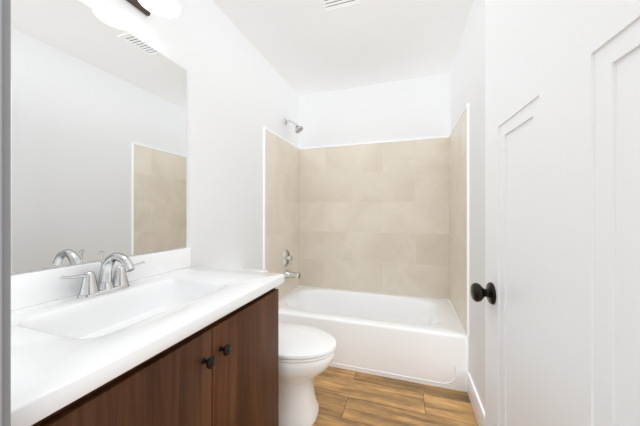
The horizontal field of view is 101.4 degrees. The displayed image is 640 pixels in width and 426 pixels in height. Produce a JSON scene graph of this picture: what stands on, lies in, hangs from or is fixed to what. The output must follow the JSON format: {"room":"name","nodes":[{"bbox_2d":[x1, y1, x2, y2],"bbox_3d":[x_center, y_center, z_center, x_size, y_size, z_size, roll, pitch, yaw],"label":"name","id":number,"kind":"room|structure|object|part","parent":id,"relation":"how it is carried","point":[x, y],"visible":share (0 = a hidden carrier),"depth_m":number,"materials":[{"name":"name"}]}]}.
{"room":"bathroom","nodes":[
{"label":"bathroom","id":0,"kind":"room"},
{"bbox_2d":[11,0,298,299],"bbox_3d":[-0.662,-0.064,1.718,0.100,2.440,2.670,0,0,18],"label":"wall","id":1,"kind":"structure","parent":0,"point":[241,93],"depth_m":1.66,"materials":[{"name":"white paint"}]},
{"bbox_2d":[11,0,185,273],"bbox_3d":[-0.853,-0.289,0.962,0.005,0.939,0.904,0,0,18],"label":"mirror","id":2,"kind":"object","parent":1,"relation":"attached to","point":[98,132],"visible":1,"depth_m":0.97,"materials":[{"name":"clear glass"}]},
{"bbox_2d":[126,0,180,17],"bbox_3d":[-0.778,-0.960,0.861,0.217,0.172,0.670,0,0,18],"label":"sconce","id":3,"kind":"object","parent":1,"relation":"attached to","point":[167,8],"visible":1,"depth_m":1.14,"materials":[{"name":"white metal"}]},
{"bbox_2d":[263,127,264,269],"bbox_3d":[-0.459,0.044,2.156,0.012,1.500,0.014,0,0,18],"label":"trim","id":4,"kind":"structure","parent":1,"relation":"attached to","point":[263,198],"depth_m":2.15,"materials":[{"name":"white paint"}]},
{"bbox_2d":[265,127,299,148],"bbox_3d":[-0.340,-0.700,2.518,0.012,0.012,0.748,0,0,18],"label":"trim","id":5,"kind":"structure","parent":1,"relation":"attached to","point":[281,137],"depth_m":2.44,"materials":[{"name":"white paint"}]},
{"bbox_2d":[265,129,299,298],"bbox_3d":[-0.341,0.050,2.518,0.010,1.488,0.748,0,0,18],"label":"tile","id":6,"kind":"structure","parent":1,"relation":"attached to","point":[282,195],"depth_m":2.46,"materials":[{"name":"beige tile"}]},
{"bbox_2d":[282,250,292,265],"bbox_3d":[-0.301,0.436,2.531,0.061,0.160,0.160,0,0,18],"label":"shower valve","id":7,"kind":"object","parent":6,"relation":"attached to","point":[287,258],"visible":1,"depth_m":2.51,"materials":[{"name":"silver metal"}]},
{"bbox_2d":[285,270,299,279],"bbox_3d":[-0.264,0.594,2.518,0.144,0.078,0.072,0,0,18],"label":"tub spout","id":8,"kind":"object","parent":6,"relation":"attached to","point":[289,274],"visible":1,"depth_m":2.50,"materials":[{"name":"silver metal"}]},
{"bbox_2d":[284,119,302,132],"bbox_3d":[-0.251,-0.840,2.514,0.186,0.151,0.086,0,0,18],"label":"shower head","id":9,"kind":"object","parent":1,"relation":"attached to","point":[298,129],"visible":1,"depth_m":2.50},
{"bbox_2d":[212,0,472,95],"bbox_3d":[-0.134,-1.324,0.760,2.700,0.080,4.160,0,0,18],"label":"ceiling","id":10,"kind":"structure","parent":0,"point":[305,47],"depth_m":1.93,"materials":[{"name":"white paint"}]},
{"bbox_2d":[319,0,364,13],"bbox_3d":[0.112,-1.278,1.510,0.260,0.012,0.260,0,0,18],"label":"ceiling vent","id":11,"kind":"object","parent":10,"relation":"in","point":[329,6],"visible":1,"depth_m":1.60,"materials":[{"name":"white plastic"}]},
{"bbox_2d":[299,73,449,300],"bbox_3d":[0.500,-0.064,2.688,1.500,2.440,0.100,0,0,18],"label":"wall","id":12,"kind":"structure","parent":0,"point":[416,108],"depth_m":2.61,"materials":[{"name":"white paint"}]},
{"bbox_2d":[300,137,448,299],"bbox_3d":[0.482,0.050,2.636,1.480,1.488,0.010,0,0,18],"label":"tile","id":13,"kind":"structure","parent":12,"relation":"attached to","point":[374,217],"depth_m":2.60,"materials":[{"name":"beige tile"}]},
{"bbox_2d":[300,136,448,148],"bbox_3d":[0.482,-0.700,2.635,1.476,0.012,0.012,0,0,18],"label":"trim","id":14,"kind":"structure","parent":12,"relation":"attached to","point":[377,142],"depth_m":2.60,"materials":[{"name":"white paint"}]},
{"bbox_2d":[312,366,477,425],"bbox_3d":[-0.134,1.196,0.760,2.700,0.080,4.160,0,0,18],"label":"floor","id":15,"kind":"structure","parent":0,"point":[345,397],"depth_m":1.60,"materials":[{"name":"brown wood"}]},
{"bbox_2d":[11,247,284,425],"bbox_3d":[-0.574,0.646,0.878,0.587,1.019,0.920,0,0,18],"label":"bathroom vanity","id":16,"kind":"object","parent":15,"relation":"on","point":[174,337],"visible":1,"depth_m":0.79,"materials":[{"name":"brown wood"}]},
{"bbox_2d":[57,250,145,298],"bbox_3d":[-0.725,0.211,0.931,0.164,0.148,0.281,0,0,18],"label":"faucet","id":17,"kind":"object","parent":16,"relation":"on","point":[107,288],"depth_m":0.93,"materials":[{"name":"silver metal"}]},
{"bbox_3d":[-0.405,0.691,0.592,0.019,0.680,0.434,0,0,18],"label":"door","id":18,"kind":"part","parent":16,"relation":"part of","materials":[{"name":"brown wood"}]},
{"bbox_3d":[-0.323,0.431,0.758,0.034,0.033,0.033,0,0,18],"label":"knob","id":19,"kind":"part","parent":16,"relation":"part of","materials":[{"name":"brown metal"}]},
{"bbox_3d":[-0.300,0.431,0.826,0.034,0.033,0.033,0,0,18],"label":"knob","id":20,"kind":"part","parent":16,"relation":"part of","materials":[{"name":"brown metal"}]},
{"bbox_3d":[-0.268,0.691,1.008,0.019,0.680,0.434,0,0,18],"label":"door","id":21,"kind":"part","parent":16,"relation":"part of","materials":[{"name":"brown wood"}]},
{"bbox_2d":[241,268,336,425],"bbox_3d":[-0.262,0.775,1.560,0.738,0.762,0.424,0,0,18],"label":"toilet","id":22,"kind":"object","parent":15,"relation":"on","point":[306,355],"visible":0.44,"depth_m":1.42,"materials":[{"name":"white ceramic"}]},
{"bbox_3d":[-0.158,0.745,1.526,0.520,0.051,0.384,0,0,18],"label":"seat","id":23,"kind":"part","parent":22,"relation":"part of","materials":[{"name":"white ceramic"}]},
{"bbox_2d":[279,286,467,391],"bbox_3d":[0.364,0.976,2.277,1.496,0.360,0.762,0,0,18],"label":"tub","id":24,"kind":"object","parent":15,"relation":"on","point":[417,340],"visible":0.9,"depth_m":1.91,"materials":[{"name":"white ceramic"}]},
{"bbox_2d":[450,0,484,410],"bbox_3d":[0.858,-0.064,1.218,0.100,2.440,2.670,0,0,18],"label":"wall","id":25,"kind":"structure","parent":0,"point":[467,78],"depth_m":1.53,"materials":[{"name":"white paint"}]},
{"bbox_2d":[449,107,466,333],"bbox_3d":[1.075,0.050,2.053,0.010,1.488,0.748,0,0,18],"label":"tile","id":26,"kind":"structure","parent":25,"relation":"attached to","point":[458,218],"depth_m":1.98,"materials":[{"name":"beige tile"}]},
{"bbox_2d":[449,104,466,136],"bbox_3d":[1.074,-0.700,2.053,0.012,0.012,0.748,0,0,18],"label":"trim","id":27,"kind":"structure","parent":25,"relation":"attached to","point":[458,119],"depth_m":1.95,"materials":[{"name":"white paint"}]},
{"bbox_2d":[467,103,468,336],"bbox_3d":[0.955,0.044,1.691,0.012,1.500,0.014,0,0,18],"label":"trim","id":28,"kind":"structure","parent":25,"relation":"attached to","point":[468,219],"depth_m":1.68,"materials":[{"name":"white paint"}]},
{"bbox_2d":[467,372,484,425],"bbox_3d":[0.688,1.089,0.881,0.013,0.135,1.692,0,0,18],"label":"baseboard","id":29,"kind":"structure","parent":25,"relation":"attached to","point":[477,407],"depth_m":1.48,"materials":[{"name":"white paint"}]},
{"bbox_2d":[470,0,639,425],"bbox_3d":[0.441,0.138,0.493,0.092,2.013,0.800,0,0,15],"label":"door","id":30,"kind":"structure","parent":25,"relation":"in","point":[562,200],"depth_m":0.49,"materials":[{"name":"white paint"}]},
{"bbox_3d":[0.510,0.251,0.826,0.057,0.067,0.067,0,0,15],"label":"door knob","id":31,"kind":"part","parent":30,"relation":"part of","materials":[{"name":"black metal"}]},
{"bbox_3d":[-0.726,-0.064,0.386,0.609,2.440,0.100,0,0,18],"label":"wall","id":32,"kind":"structure","parent":0,"visible":0},
{"bbox_2d":[0,0,10,425],"bbox_3d":[-0.443,0.113,0.300,0.054,2.086,0.114,0,0,18],"label":"door frame","id":33,"kind":"structure","parent":32,"relation":"attached to","point":[6,212],"depth_m":0.34,"materials":[{"name":"grey paint"}]}
]}

